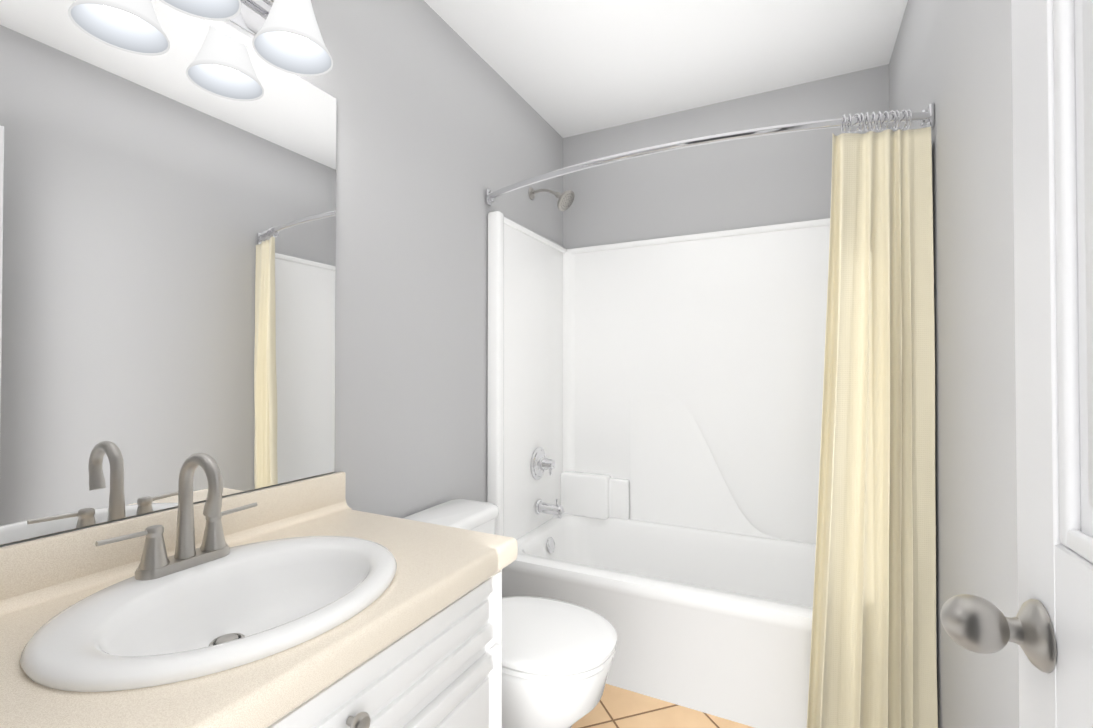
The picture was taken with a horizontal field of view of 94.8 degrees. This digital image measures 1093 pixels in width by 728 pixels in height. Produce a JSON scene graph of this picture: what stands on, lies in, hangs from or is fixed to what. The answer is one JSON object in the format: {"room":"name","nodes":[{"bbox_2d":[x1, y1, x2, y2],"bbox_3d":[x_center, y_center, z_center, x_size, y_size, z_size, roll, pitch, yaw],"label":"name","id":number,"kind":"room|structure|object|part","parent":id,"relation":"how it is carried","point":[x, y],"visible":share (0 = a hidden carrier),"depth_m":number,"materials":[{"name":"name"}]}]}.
{"room":"bathroom","nodes":[
{"label":"bathroom","id":0,"kind":"room"},
{"bbox_2d":[0,0,562,546],"bbox_3d":[-0.504,-0.047,1.716,0.100,2.460,2.665,0,-1,27],"label":"wall","id":1,"kind":"structure","parent":0,"point":[442,126],"depth_m":1.72,"materials":[{"name":"grey paint"}]},
{"bbox_2d":[0,0,335,544],"bbox_3d":[-0.800,-0.229,1.005,0.006,1.053,0.916,0,-1,27],"label":"mirror","id":2,"kind":"object","parent":1,"relation":"attached to","point":[167,237],"visible":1,"depth_m":1.01,"materials":[{"name":"clear glass"}]},
{"bbox_2d":[159,0,332,75],"bbox_3d":[-0.703,-0.810,0.972,0.217,0.195,0.606,0,-1,27],"label":"sconce","id":3,"kind":"object","parent":1,"relation":"attached to","point":[285,35],"visible":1,"depth_m":1.15,"materials":[{"name":"white glass"}]},
{"bbox_2d":[528,187,574,210],"bbox_3d":[0.025,-0.800,2.416,0.225,0.138,0.104,0,-1,27],"label":"shower head","id":4,"kind":"object","parent":1,"relation":"attached to","point":[565,200],"visible":1,"depth_m":2.39},
{"bbox_2d":[486,103,934,205],"bbox_3d":[0.400,-0.707,1.719,1.519,0.064,0.170,0,-1,27],"label":"shower rod","id":5,"kind":"object","parent":1,"relation":"attached to","point":[924,117],"visible":0.94,"depth_m":1.56,"materials":[{"name":"silver metal"}]},
{"bbox_2d":[807,109,937,727],"bbox_3d":[0.920,0.194,1.439,0.331,1.852,0.150,0,-1,27],"label":"shower curtain","id":6,"kind":"object","parent":5,"relation":"hanging from","point":[873,659],"visible":0.96,"depth_m":1.44,"materials":[{"name":"beige fabric"}]},
{"bbox_2d":[571,684,753,727],"bbox_3d":[0.221,1.204,1.338,1.720,0.050,2.665,0,-1,27],"label":"floor","id":7,"kind":"structure","parent":0,"point":[616,707],"depth_m":1.69,"materials":[{"name":"tile"}]},
{"bbox_2d":[0,453,517,727],"bbox_3d":[-0.527,0.668,0.872,0.598,1.010,0.941,0,-1,27],"label":"bathroom vanity","id":8,"kind":"object","parent":7,"relation":"on","point":[316,602],"visible":1,"depth_m":0.87,"materials":[{"name":"white paint"}]},
{"bbox_2d":[95,453,257,580],"bbox_3d":[-0.645,0.271,0.930,0.132,0.214,0.272,0,-1,27],"label":"faucet","id":9,"kind":"object","parent":8,"relation":"on","point":[188,563],"depth_m":0.93,"materials":[{"name":"silver metal"}]},
{"bbox_2d":[20,536,396,691],"bbox_3d":[-0.519,0.441,0.864,0.462,0.130,0.542,0,-1,27],"label":"sink","id":10,"kind":"object","parent":8,"relation":"in","point":[222,620],"depth_m":0.82,"materials":[{"name":"white ceramic"}]},
{"bbox_2d":[403,499,616,727],"bbox_3d":[-0.139,0.837,1.497,0.707,0.687,0.506,0,-1,27],"label":"toilet","id":11,"kind":"object","parent":7,"relation":"on","point":[557,657],"visible":0.48,"depth_m":1.32,"materials":[{"name":"white ceramic"}]},
{"bbox_2d":[487,141,936,727],"bbox_3d":[0.597,0.274,2.101,1.512,1.827,0.775,0,-1,27],"label":"bathtub","id":12,"kind":"object","parent":7,"relation":"on","point":[653,431],"visible":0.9,"depth_m":2.33,"materials":[{"name":"white plastic"}]},
{"bbox_3d":[0.093,0.764,2.367,0.301,0.722,0.156,0,-1,27],"label":"tub trim mount","id":13,"kind":"part","parent":12,"relation":"part of","materials":[{"name":"silver metal"}]},
{"bbox_2d":[424,0,907,137],"bbox_3d":[0.221,-1.306,1.368,1.720,0.050,2.665,0,-1,27],"label":"ceiling","id":14,"kind":"structure","parent":0,"point":[565,68],"depth_m":2.02,"materials":[{"name":"white paint"}]},
{"bbox_2d":[563,64,888,248],"bbox_3d":[0.795,-0.038,2.500,1.520,2.460,0.100,0,-1,27],"label":"wall","id":15,"kind":"structure","parent":0,"point":[756,181],"depth_m":2.44,"materials":[{"name":"grey paint"}]},
{"bbox_2d":[889,0,1018,727],"bbox_3d":[0.945,-0.055,0.990,0.100,2.460,2.665,0,-1,27],"label":"wall","id":16,"kind":"structure","parent":0,"point":[951,60],"depth_m":1.14,"materials":[{"name":"grey paint"}]},
{"bbox_2d":[940,0,1092,727],"bbox_3d":[0.389,0.142,0.257,0.195,2.023,0.652,0,-1,27],"label":"door","id":17,"kind":"structure","parent":16,"relation":"in","point":[1048,629],"depth_m":0.48,"materials":[{"name":"white paint"}]}
]}

